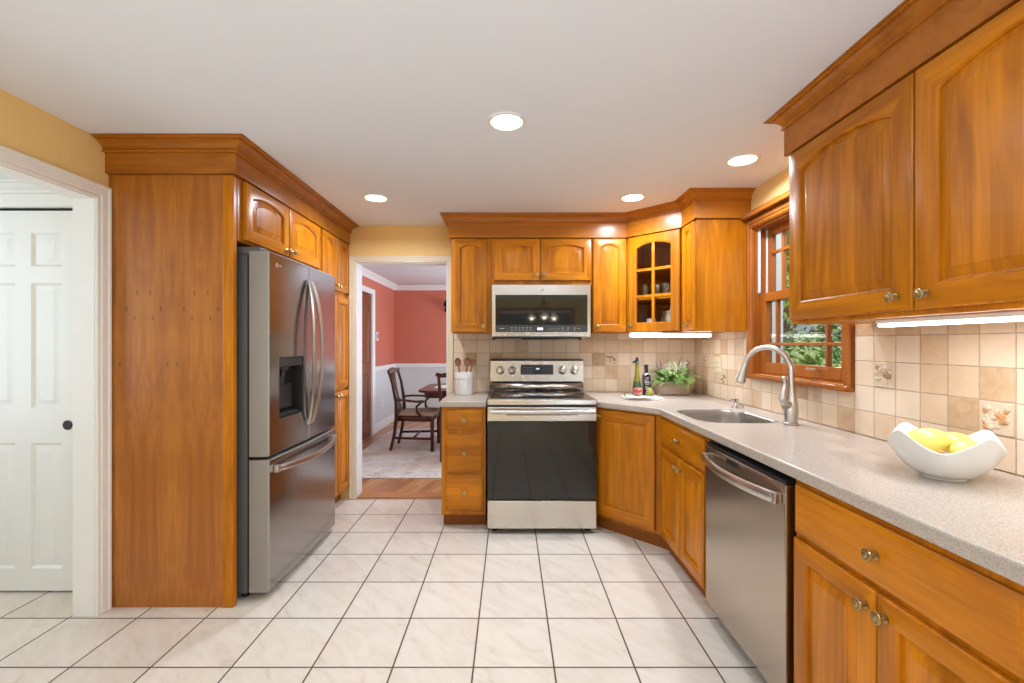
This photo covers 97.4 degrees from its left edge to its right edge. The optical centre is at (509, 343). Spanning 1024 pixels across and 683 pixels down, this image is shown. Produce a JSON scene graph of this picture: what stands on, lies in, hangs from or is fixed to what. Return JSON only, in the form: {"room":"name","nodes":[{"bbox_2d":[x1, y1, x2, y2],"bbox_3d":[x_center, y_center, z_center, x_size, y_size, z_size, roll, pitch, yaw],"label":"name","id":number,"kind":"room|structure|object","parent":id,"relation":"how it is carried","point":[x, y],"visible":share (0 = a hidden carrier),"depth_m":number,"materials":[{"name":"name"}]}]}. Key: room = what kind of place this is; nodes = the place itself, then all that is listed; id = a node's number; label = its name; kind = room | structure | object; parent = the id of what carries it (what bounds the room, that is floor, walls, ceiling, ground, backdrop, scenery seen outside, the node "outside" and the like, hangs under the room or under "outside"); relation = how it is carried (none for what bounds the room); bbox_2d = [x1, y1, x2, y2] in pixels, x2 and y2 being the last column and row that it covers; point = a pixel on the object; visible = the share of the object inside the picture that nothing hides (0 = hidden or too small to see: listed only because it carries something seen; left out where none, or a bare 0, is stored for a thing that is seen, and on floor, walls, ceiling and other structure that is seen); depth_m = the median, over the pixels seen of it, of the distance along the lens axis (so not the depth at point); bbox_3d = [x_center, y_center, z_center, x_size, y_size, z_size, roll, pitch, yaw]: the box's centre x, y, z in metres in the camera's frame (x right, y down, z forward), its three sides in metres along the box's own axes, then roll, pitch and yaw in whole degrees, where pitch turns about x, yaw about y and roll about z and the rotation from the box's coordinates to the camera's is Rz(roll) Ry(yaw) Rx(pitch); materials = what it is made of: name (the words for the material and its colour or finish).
{"room":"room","nodes":[
{"label":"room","id":0,"kind":"room"},
{"bbox_2d":[0,174,72,208],"bbox_3d":[-2.866,0.157,-0.225,1.468,2.344,5.550,0,0,0],"label":"wall","id":1,"kind":"structure","parent":0,"point":[1,176],"depth_m":2.50,"materials":[{"name":"white paint"}]},
{"bbox_2d":[0,211,72,590],"bbox_3d":[-2.600,0.303,2.421,0.612,2.030,0.039,0,0,0],"label":"door","id":2,"kind":"structure","parent":1,"relation":"in","point":[36,247],"depth_m":2.40,"materials":[{"name":"white paint"}]},
{"bbox_2d":[0,179,72,207],"bbox_3d":[-2.791,-0.795,2.377,1.318,0.140,0.054,0,0,0],"label":"trim","id":3,"kind":"structure","parent":1,"relation":"attached to","point":[14,193],"depth_m":2.37,"materials":[{"name":"white paint"}]},
{"bbox_2d":[0,209,72,210],"bbox_3d":[-2.791,-0.720,2.447,1.318,0.008,0.065,0,0,0],"label":"trim","id":4,"kind":"structure","parent":1,"relation":"attached to","point":[0,209],"depth_m":2.42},
{"bbox_2d":[0,89,393,366],"bbox_3d":[-2.065,0.157,2.400,0.130,2.345,10.800,0,0,0],"label":"wall","id":5,"kind":"structure","parent":0,"point":[25,128],"depth_m":2.05,"materials":[{"name":"yellow paint"}]},
{"bbox_2d":[0,165,94,615],"bbox_3d":[-2.078,0.307,1.675,0.106,2.043,1.049,0,0,0],"label":"door frame","id":6,"kind":"structure","parent":5,"relation":"in","point":[83,205],"depth_m":2.19,"materials":[{"name":"white paint"}]},
{"bbox_2d":[0,145,111,615],"bbox_3d":[-2.013,0.273,1.673,0.025,2.113,1.187,0,0,0],"label":"trim","id":7,"kind":"structure","parent":5,"relation":"attached to","point":[10,158],"depth_m":2.21,"materials":[{"name":"white paint"}]},
{"bbox_2d":[236,177,320,269],"bbox_3d":[-1.668,-0.692,2.800,0.654,0.324,0.995,0,0,0],"label":"upper cabinet","id":8,"kind":"object","parent":5,"relation":"attached to","point":[263,221],"visible":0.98,"depth_m":2.64,"materials":[{"name":"brown wood"}]},
{"bbox_2d":[91,134,358,243],"bbox_3d":[-1.656,-0.934,3.018,0.736,0.158,1.700,0,0,0],"label":"crown molding","id":9,"kind":"structure","parent":8,"relation":"attached to","point":[237,155],"depth_m":2.25,"materials":[{"name":"brown wood"}]},
{"bbox_2d":[362,292,371,439],"bbox_3d":[-2.027,0.305,6.135,0.184,2.048,0.829,0,0,0],"label":"door","id":10,"kind":"structure","parent":5,"relation":"in","point":[366,299],"depth_m":6.34,"materials":[{"name":"brown wood"}]},
{"bbox_2d":[362,285,374,434],"bbox_3d":[-1.988,0.267,6.135,0.025,2.124,0.980,0,0,0],"label":"trim","id":11,"kind":"structure","parent":5,"relation":"attached to","point":[364,288],"depth_m":6.57,"materials":[{"name":"white wood"}]},
{"bbox_2d":[362,266,396,289],"bbox_3d":[-1.962,-0.973,5.896,0.075,0.085,3.789,0,0,0],"label":"trim","id":12,"kind":"structure","parent":5,"relation":"attached to","point":[366,273],"depth_m":6.70,"materials":[{"name":"white wood"}]},
{"bbox_2d":[375,413,436,433],"bbox_3d":[-0.225,1.260,5.900,3.550,0.139,3.798,0,0,0],"label":"baseboard","id":13,"kind":"structure","parent":5,"relation":"attached to","point":[385,422],"depth_m":7.14,"materials":[{"name":"white wood"}]},
{"bbox_2d":[0,421,767,682],"bbox_3d":[-0.925,1.360,2.425,5.350,0.060,11.150,0,0,0],"label":"floor","id":14,"kind":"structure","parent":0,"point":[393,592],"depth_m":2.16,"materials":[{"name":"beige tile"}]},
{"bbox_2d":[109,175,236,606],"bbox_3d":[-1.708,0.238,2.283,0.632,2.184,0.034,0,0,0],"label":"end panel","id":15,"kind":"object","parent":14,"relation":"on","point":[174,237],"visible":0.98,"depth_m":2.27,"materials":[{"name":"brown wood"}]},
{"bbox_2d":[237,247,336,596],"bbox_3d":[-1.563,0.412,2.772,0.805,1.834,0.885,0,0,0],"label":"refrigerator","id":16,"kind":"object","parent":14,"relation":"on","point":[286,439],"visible":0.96,"depth_m":2.46,"materials":[{"name":"silver metal"}]},
{"bbox_2d":[320,229,348,502],"bbox_3d":[-1.668,0.238,3.583,0.654,2.184,0.566,0,0,0],"label":"pantry cabinet","id":17,"kind":"object","parent":14,"relation":"on","point":[334,252],"visible":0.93,"depth_m":3.67,"materials":[{"name":"brown wood"}]},
{"bbox_2d":[357,492,441,498],"bbox_3d":[-0.925,1.324,3.938,0.774,0.012,0.145,0,0,0],"label":"threshold","id":18,"kind":"object","parent":14,"relation":"on","point":[364,495],"visible":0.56,"depth_m":3.92,"materials":[{"name":"brown wood"}]},
{"bbox_2d":[362,428,441,478],"bbox_3d":[-0.295,1.324,5.745,3.060,0.010,2.610,0,0,0],"label":"area rug","id":19,"kind":"object","parent":14,"relation":"on","point":[409,459],"visible":0.25,"depth_m":5.18,"materials":[{"name":"white fabric"}]},
{"bbox_2d":[387,367,439,451],"bbox_3d":[-1.220,0.808,5.765,0.589,1.019,0.650,0,0,0],"label":"dining chair","id":20,"kind":"object","parent":19,"relation":"on","point":[401,413],"visible":0.96,"depth_m":5.55,"materials":[{"name":"brown wood"}]},
{"bbox_2d":[418,383,445,397],"bbox_3d":[-0.040,0.941,5.950,2.188,0.752,1.048,0,0,0],"label":"dining table","id":21,"kind":"object","parent":19,"relation":"on","point":[429,391],"visible":0.16,"depth_m":5.50,"materials":[{"name":"brown wood"}]},
{"bbox_2d":[435,372,445,461],"bbox_3d":[-0.565,0.808,5.280,0.540,1.019,0.589,0,0,0],"label":"dining chair","id":22,"kind":"object","parent":19,"relation":"on","point":[439,375],"visible":0.09,"depth_m":5.05,"materials":[{"name":"brown wood"}]},
{"bbox_2d":[442,405,487,523],"bbox_3d":[-0.331,0.891,3.526,0.318,0.878,0.663,0,0,0],"label":"base cabinet","id":23,"kind":"object","parent":14,"relation":"on","point":[464,429],"visible":0.98,"depth_m":3.23,"materials":[{"name":"brown wood"}]},
{"bbox_2d":[439,392,489,406],"bbox_3d":[-0.334,0.429,3.536,0.336,0.038,0.648,0,0,0],"label":"countertop","id":24,"kind":"structure","parent":23,"relation":"on","point":[477,399],"depth_m":3.27,"materials":[{"name":"beige stone"}]},
{"bbox_2d":[454,371,473,394],"bbox_3d":[-0.368,0.318,3.660,0.160,0.183,0.160,0,0,0],"label":"utensil crock","id":25,"kind":"object","parent":24,"relation":"on","point":[464,381],"visible":0.97,"depth_m":3.60,"materials":[{"name":"white ceramic"}]},
{"bbox_2d":[455,358,460,371],"bbox_3d":[-0.410,0.254,3.663,0.072,0.286,0.019,0,0,13],"label":"wooden spoon","id":26,"kind":"object","parent":25,"relation":"in","point":[457,360],"visible":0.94,"depth_m":3.66,"materials":[{"name":"brown wood"}]},
{"bbox_2d":[464,357,470,371],"bbox_3d":[-0.342,0.252,3.661,0.059,0.290,0.022,0,0,11],"label":"wooden spoon","id":27,"kind":"object","parent":25,"relation":"in","point":[467,361],"visible":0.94,"depth_m":3.66,"materials":[{"name":"brown wood"}]},
{"bbox_2d":[470,359,475,371],"bbox_3d":[-0.317,0.258,3.668,0.091,0.279,0.017,0,0,-17],"label":"wooden spoon","id":28,"kind":"object","parent":25,"relation":"in","point":[473,361],"visible":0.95,"depth_m":3.67,"materials":[{"name":"brown wood"}]},
{"bbox_2d":[487,359,596,530],"bbox_3d":[0.227,0.728,3.470,0.768,1.202,0.770,0,0,0],"label":"range","id":29,"kind":"object","parent":14,"relation":"on","point":[542,424],"visible":1,"depth_m":3.14,"materials":[{"name":"silver metal"}]},
{"bbox_2d":[487,391,596,404],"bbox_3d":[0.227,0.404,3.431,0.762,0.041,0.618,0,0,0],"label":"cooktop","id":30,"kind":"object","parent":29,"relation":"in","point":[495,397],"depth_m":3.17,"materials":[{"name":"black glass"}]},
{"bbox_2d":[595,406,668,549],"bbox_3d":[1.096,0.891,3.373,0.977,0.878,0.965,0,0,0],"label":"base cabinet","id":31,"kind":"object","parent":14,"relation":"on","point":[628,442],"visible":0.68,"depth_m":3.04,"materials":[{"name":"brown wood"}]},
{"bbox_2d":[585,392,1023,585],"bbox_3d":[1.105,0.429,2.327,0.970,0.038,3.064,0,0,0],"label":"countertop","id":32,"kind":"structure","parent":31,"relation":"on","point":[980,520],"depth_m":1.36,"materials":[{"name":"beige stone"}]},
{"bbox_2d":[621,392,662,399],"bbox_3d":[0.998,0.387,3.400,0.290,0.045,0.236,0,0,8],"label":"serving tray","id":33,"kind":"object","parent":32,"relation":"on","point":[655,397],"visible":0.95,"depth_m":3.31,"materials":[{"name":"white ceramic"}]},
{"bbox_2d":[632,357,641,395],"bbox_3d":[0.983,0.249,3.470,0.069,0.292,0.069,0,0,39],"label":"oil bottle","id":34,"kind":"object","parent":33,"relation":"on","point":[636,382],"visible":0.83,"depth_m":3.46,"materials":[{"name":"green glass"}]},
{"bbox_2d":[626,395,652,398],"bbox_3d":[0.950,0.388,3.298,0.182,0.014,0.101,0,0,6],"label":"napkin","id":35,"kind":"object","parent":33,"relation":"on","point":[631,396],"visible":1,"depth_m":3.27,"materials":[{"name":"white fabric"}]},
{"bbox_2d":[633,386,642,394],"bbox_3d":[0.948,0.344,3.320,0.071,0.066,0.071,0,0,0],"label":"apple","id":36,"kind":"object","parent":35,"relation":"on","point":[637,390],"visible":1,"depth_m":3.30,"materials":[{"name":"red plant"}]},
{"bbox_2d":[646,388,653,396],"bbox_3d":[1.034,0.350,3.315,0.061,0.081,0.062,0,0,0],"label":"pear","id":37,"kind":"object","parent":35,"relation":"on","point":[649,392],"visible":0.9,"depth_m":3.29,"materials":[{"name":"green plant"}]},
{"bbox_2d":[642,364,650,395],"bbox_3d":[1.053,0.277,3.466,0.056,0.237,0.057,0,0,0],"label":"oil bottle","id":38,"kind":"object","parent":33,"relation":"on","point":[646,378],"visible":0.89,"depth_m":3.44,"materials":[{"name":"black glass"}]},
{"bbox_2d":[641,358,704,394],"bbox_3d":[1.319,0.262,3.601,0.526,0.295,0.359,0,0,-6],"label":"planter","id":39,"kind":"object","parent":32,"relation":"on","point":[669,382],"visible":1,"depth_m":3.58,"materials":[{"name":"ceramic"}]},
{"bbox_2d":[677,410,775,422],"bbox_3d":[1.230,0.518,2.590,0.470,0.200,0.550,0,0,0],"label":"sink","id":40,"kind":"object","parent":32,"relation":"in","point":[716,416],"visible":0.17,"depth_m":2.83,"materials":[{"name":"metal"}]},
{"bbox_2d":[728,398,744,407],"bbox_3d":[1.453,0.380,2.895,0.103,0.060,0.052,0,0,0],"label":"soap pump","id":41,"kind":"object","parent":32,"relation":"on","point":[735,401],"visible":1,"depth_m":2.88,"materials":[{"name":"silver metal"}]},
{"bbox_2d":[735,345,798,424],"bbox_3d":[1.345,0.206,2.386,0.112,0.407,0.320,0,0,-38],"label":"faucet","id":42,"kind":"object","parent":32,"relation":"on","point":[789,403],"visible":1,"depth_m":2.29,"materials":[{"name":"silver metal"}]},
{"bbox_2d":[887,422,1007,481],"bbox_3d":[1.335,0.336,1.385,0.274,0.146,0.274,0,0,0],"label":"fruit bowl","id":43,"kind":"object","parent":32,"relation":"on","point":[978,460],"visible":0.9,"depth_m":1.31,"materials":[{"name":"white ceramic"}]},
{"bbox_2d":[907,428,951,451],"bbox_3d":[1.301,0.299,1.401,0.119,0.074,0.073,0,0,23],"label":"lemon","id":44,"kind":"object","parent":43,"relation":"in","point":[935,440],"visible":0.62,"depth_m":1.37,"materials":[{"name":"yellow food"}]},
{"bbox_2d":[942,432,972,452],"bbox_3d":[1.391,0.309,1.415,0.103,0.064,0.064,0,0,25],"label":"lemon","id":45,"kind":"object","parent":43,"relation":"in","point":[955,436],"visible":0.23,"depth_m":1.40,"materials":[{"name":"yellow food"}]},
{"bbox_2d":[949,439,977,452],"bbox_3d":[1.361,0.315,1.339,0.101,0.061,0.062,0,0,-10],"label":"lemon","id":46,"kind":"object","parent":43,"relation":"in","point":[959,445],"visible":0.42,"depth_m":1.33,"materials":[{"name":"yellow food"}]},
{"bbox_2d":[660,416,715,597],"bbox_3d":[1.250,0.891,2.545,0.651,0.878,0.689,0,0,0],"label":"base cabinet","id":47,"kind":"object","parent":14,"relation":"on","point":[682,467],"visible":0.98,"depth_m":2.47,"materials":[{"name":"brown wood"}]},
{"bbox_2d":[702,442,795,682],"bbox_3d":[1.217,0.894,1.860,0.670,0.872,0.654,0,0,0],"label":"dishwasher","id":48,"kind":"object","parent":14,"relation":"on","point":[750,503],"visible":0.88,"depth_m":1.76,"materials":[{"name":"silver metal"}]},
{"bbox_2d":[794,479,1023,682],"bbox_3d":[1.255,0.891,1.174,0.661,0.878,0.712,0,0,0],"label":"base cabinet","id":49,"kind":"object","parent":14,"relation":"on","point":[876,601],"visible":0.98,"depth_m":1.14,"materials":[{"name":"brown wood"}]},
{"bbox_2d":[375,363,445,370],"bbox_3d":[-0.225,0.367,5.900,3.550,0.065,3.798,0,0,0],"label":"trim","id":50,"kind":"structure","parent":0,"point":[377,368],"depth_m":7.77,"materials":[{"name":"white wood"}]},
{"bbox_2d":[394,290,445,362],"bbox_3d":[-0.200,0.157,7.860,3.600,2.344,0.120,0,0,0],"label":"wall","id":51,"kind":"structure","parent":0,"point":[419,315],"depth_m":7.80,"materials":[{"name":"red paint"}]},
{"bbox_2d":[395,285,445,289],"bbox_3d":[-0.228,-0.973,7.762,3.535,0.085,0.075,0,0,0],"label":"trim","id":52,"kind":"structure","parent":51,"relation":"attached to","point":[398,287],"depth_m":7.76,"materials":[{"name":"white wood"}]},
{"bbox_2d":[0,0,914,284],"bbox_3d":[-0.725,-1.045,2.425,4.950,0.060,11.150,0,0,0],"label":"ceiling","id":53,"kind":"structure","parent":0,"point":[394,99],"depth_m":1.77,"materials":[{"name":"grey paint"}]},
{"bbox_2d":[362,194,389,202],"bbox_3d":[-0.928,-1.012,3.128,0.184,0.005,0.184,0,0,0],"label":"recessed light","id":54,"kind":"object","parent":53,"relation":"in","point":[378,198],"visible":1,"depth_m":3.13,"materials":[{"name":"white glass"}]},
{"bbox_2d":[487,112,526,131],"bbox_3d":[-0.013,-1.012,2.057,0.184,0.005,0.184,0,0,0],"label":"recessed light","id":55,"kind":"object","parent":53,"relation":"in","point":[500,121],"visible":1,"depth_m":2.04,"materials":[{"name":"white glass"}]},
{"bbox_2d":[619,193,645,201],"bbox_3d":[0.853,-1.012,3.118,0.184,0.005,0.184,0,0,0],"label":"recessed light","id":56,"kind":"object","parent":53,"relation":"in","point":[633,197],"visible":1,"depth_m":3.11,"materials":[{"name":"white glass"}]},
{"bbox_2d":[724,153,761,166],"bbox_3d":[1.285,-1.012,2.482,0.184,0.005,0.184,0,0,0],"label":"recessed light","id":57,"kind":"object","parent":53,"relation":"in","point":[745,159],"visible":1,"depth_m":2.48,"materials":[{"name":"white glass"}]},
{"bbox_2d":[321,226,679,498],"bbox_3d":[-0.212,0.158,3.935,3.625,2.344,0.130,0,0,0],"label":"wall","id":58,"kind":"structure","parent":0,"point":[364,240],"depth_m":3.87,"materials":[{"name":"yellow paint"}]},
{"bbox_2d":[349,256,453,499],"bbox_3d":[-0.926,0.308,3.937,0.782,2.015,0.136,0,0,0],"label":"door frame","id":59,"kind":"structure","parent":58,"relation":"in","point":[358,265],"depth_m":3.91,"materials":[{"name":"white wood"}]},
{"bbox_2d":[375,367,445,423],"bbox_3d":[-0.225,0.815,5.900,3.550,0.830,3.798,0,0,0],"label":"wainscoting","id":60,"kind":"structure","parent":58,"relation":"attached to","point":[414,379],"depth_m":7.79,"materials":[{"name":"grey paint"}]},
{"bbox_2d":[451,238,491,333],"bbox_3d":[-0.302,-0.460,3.679,0.316,0.746,0.360,0,0,0],"label":"upper cabinet","id":61,"kind":"object","parent":58,"relation":"attached to","point":[471,258],"visible":1,"depth_m":3.53,"materials":[{"name":"brown wood"}]},
{"bbox_2d":[492,284,590,339],"bbox_3d":[0.243,-0.244,3.653,0.762,0.426,0.410,0,0,0],"label":"microwave","id":62,"kind":"object","parent":58,"relation":"attached to","point":[519,311],"visible":1,"depth_m":3.45,"materials":[{"name":"silver metal"}]},
{"bbox_2d":[492,238,591,284],"bbox_3d":[0.253,-0.647,3.679,0.790,0.371,0.360,0,0,0],"label":"upper cabinet","id":63,"kind":"object","parent":58,"relation":"attached to","point":[514,260],"visible":0.98,"depth_m":3.53,"materials":[{"name":"brown wood"}]},
{"bbox_2d":[454,334,694,391],"bbox_3d":[0.560,-0.030,3.859,2.080,0.880,0.022,0,0,0],"label":"backsplash","id":64,"kind":"structure","parent":58,"relation":"attached to","point":[608,366],"depth_m":3.86,"materials":[{"name":"tile"}]},
{"bbox_2d":[440,188,755,241],"bbox_3d":[0.531,-0.924,3.401,2.326,0.178,0.525,0,0,18],"label":"crown molding","id":65,"kind":"structure","parent":58,"relation":"attached to","point":[693,204],"depth_m":3.50,"materials":[{"name":"brown wood"}]},
{"bbox_2d":[591,238,625,333],"bbox_3d":[0.786,-0.460,3.679,0.272,0.746,0.360,0,0,0],"label":"upper cabinet","id":66,"kind":"object","parent":58,"relation":"attached to","point":[608,287],"visible":0.98,"depth_m":3.53,"materials":[{"name":"brown wood"}]},
{"bbox_2d":[621,228,719,333],"bbox_3d":[1.253,-0.460,3.542,0.673,0.746,0.634,0,0,0],"label":"upper cabinet","id":67,"kind":"object","parent":58,"relation":"attached to","point":[654,259],"visible":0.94,"depth_m":3.49,"materials":[{"name":"brown wood"}]},
{"bbox_2d":[637,268,670,277],"bbox_3d":[1.257,-0.570,3.542,0.625,0.016,0.595,0,0,0],"label":"shelf","id":68,"kind":"object","parent":67,"relation":"attached to","point":[663,273],"depth_m":3.64,"materials":[{"name":"brown wood"}]},
{"bbox_2d":[637,296,670,303],"bbox_3d":[1.257,-0.350,3.542,0.625,0.016,0.595,0,0,0],"label":"shelf","id":69,"kind":"object","parent":67,"relation":"attached to","point":[663,299],"depth_m":3.54,"materials":[{"name":"brown wood"}]},
{"bbox_2d":[661,308,670,321],"bbox_3d":[1.229,-0.191,3.430,0.144,0.170,0.143,0,0,0],"label":"canister","id":70,"kind":"object","parent":67,"relation":"in","point":[665,315],"visible":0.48,"depth_m":3.39,"materials":[{"name":"white ceramic"}]},
{"bbox_2d":[629,332,711,336],"bbox_3d":[1.200,-0.070,3.360,0.600,0.034,0.070,0,0,0],"label":"light","id":71,"kind":"object","parent":67,"relation":"attached to","point":[632,334],"visible":1,"depth_m":3.33,"materials":[{"name":"white paint"}]},
{"bbox_2d":[697,167,1023,476],"bbox_3d":[1.657,0.158,0.435,0.115,2.344,6.870,0,0,0],"label":"wall","id":72,"kind":"structure","parent":0,"point":[778,184],"depth_m":2.77,"materials":[{"name":"yellow paint"}]},
{"bbox_2d":[682,219,747,331],"bbox_3d":[1.394,-0.460,3.112,0.390,0.746,0.224,0,0,0],"label":"upper cabinet","id":73,"kind":"object","parent":72,"relation":"attached to","point":[713,250],"visible":0.99,"depth_m":3.00,"materials":[{"name":"brown wood"}]},
{"bbox_2d":[741,190,854,391],"bbox_3d":[1.627,-0.319,2.534,0.175,1.082,0.921,0,0,0],"label":"window","id":74,"kind":"structure","parent":72,"relation":"in","point":[765,293],"depth_m":2.78,"materials":[{"name":"brown wood"}]},
{"bbox_2d":[695,321,1023,475],"bbox_3d":[1.589,0.162,2.328,0.022,0.495,3.065,0,0,0],"label":"backsplash","id":75,"kind":"structure","parent":72,"relation":"attached to","point":[966,379],"depth_m":1.75,"materials":[{"name":"tile"}]},
{"bbox_2d":[714,357,721,372],"bbox_3d":[1.586,0.158,3.430,0.009,0.118,0.115,0,0,0],"label":"wall outlet","id":76,"kind":"object","parent":75,"relation":"attached to","point":[717,360],"visible":1,"depth_m":3.42,"materials":[{"name":"beige plastic"}]},
{"bbox_2d":[789,0,1023,323],"bbox_3d":[1.392,-0.460,1.393,0.395,0.746,1.185,0,0,0],"label":"upper cabinet","id":77,"kind":"object","parent":72,"relation":"attached to","point":[911,204],"visible":0.99,"depth_m":1.34,"materials":[{"name":"brown wood"}]},
{"bbox_2d":[763,0,1019,156],"bbox_3d":[1.381,-0.924,1.393,0.433,0.178,1.345,0,0,0],"label":"crown molding","id":78,"kind":"structure","parent":77,"relation":"attached to","point":[916,32],"depth_m":1.47,"materials":[{"name":"brown wood"}]},
{"bbox_2d":[876,310,1023,326],"bbox_3d":[1.335,-0.073,1.185,0.060,0.026,0.840,0,0,0],"label":"light","id":79,"kind":"object","parent":77,"relation":"attached to","point":[1018,315],"visible":1,"depth_m":1.32,"materials":[{"name":"white paint"}]},
{"label":"outside","id":80,"kind":"structure","parent":0,"visible":0},
{"bbox_3d":[11.880,1.780,11.000,20.240,0.100,30.000,0,0,0],"label":"ground","id":81,"kind":"structure","parent":80,"visible":0},
{"bbox_2d":[772,234,782,362],"bbox_3d":[2.130,0.030,3.660,0.160,3.400,0.160,0,0,0],"label":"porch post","id":82,"kind":"object","parent":81,"relation":"on","point":[778,237],"visible":0.02,"depth_m":3.60,"materials":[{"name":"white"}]},
{"bbox_2d":[783,230,796,336],"bbox_3d":[6.708,-0.793,10.794,2.404,5.053,2.129,0,0,0],"label":"tree","id":83,"kind":"object","parent":81,"relation":"on","point":[787,325],"visible":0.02,"depth_m":10.52,"materials":[{"name":"green plant"}]},
{"bbox_2d":[790,320,817,340],"bbox_3d":[8.000,-0.570,18.000,6.600,4.600,5.800,0,0,0],"label":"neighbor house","id":84,"kind":"structure","parent":81,"relation":"on","point":[801,326],"depth_m":15.47,"materials":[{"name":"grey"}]},
{"bbox_2d":[783,333,840,366],"bbox_3d":[3.848,0.786,5.845,2.025,1.909,2.000,0,0,0],"label":"shrub","id":85,"kind":"object","parent":81,"relation":"on","point":[797,358],"visible":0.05,"depth_m":5.72,"materials":[{"name":"green plant"}]},
{"bbox_2d":[783,318,840,366],"bbox_3d":[5.545,0.557,8.105,2.235,2.363,2.183,0,0,0],"label":"shrub","id":86,"kind":"object","parent":81,"relation":"on","point":[836,336],"visible":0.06,"depth_m":8.13,"materials":[{"name":"green plant"}]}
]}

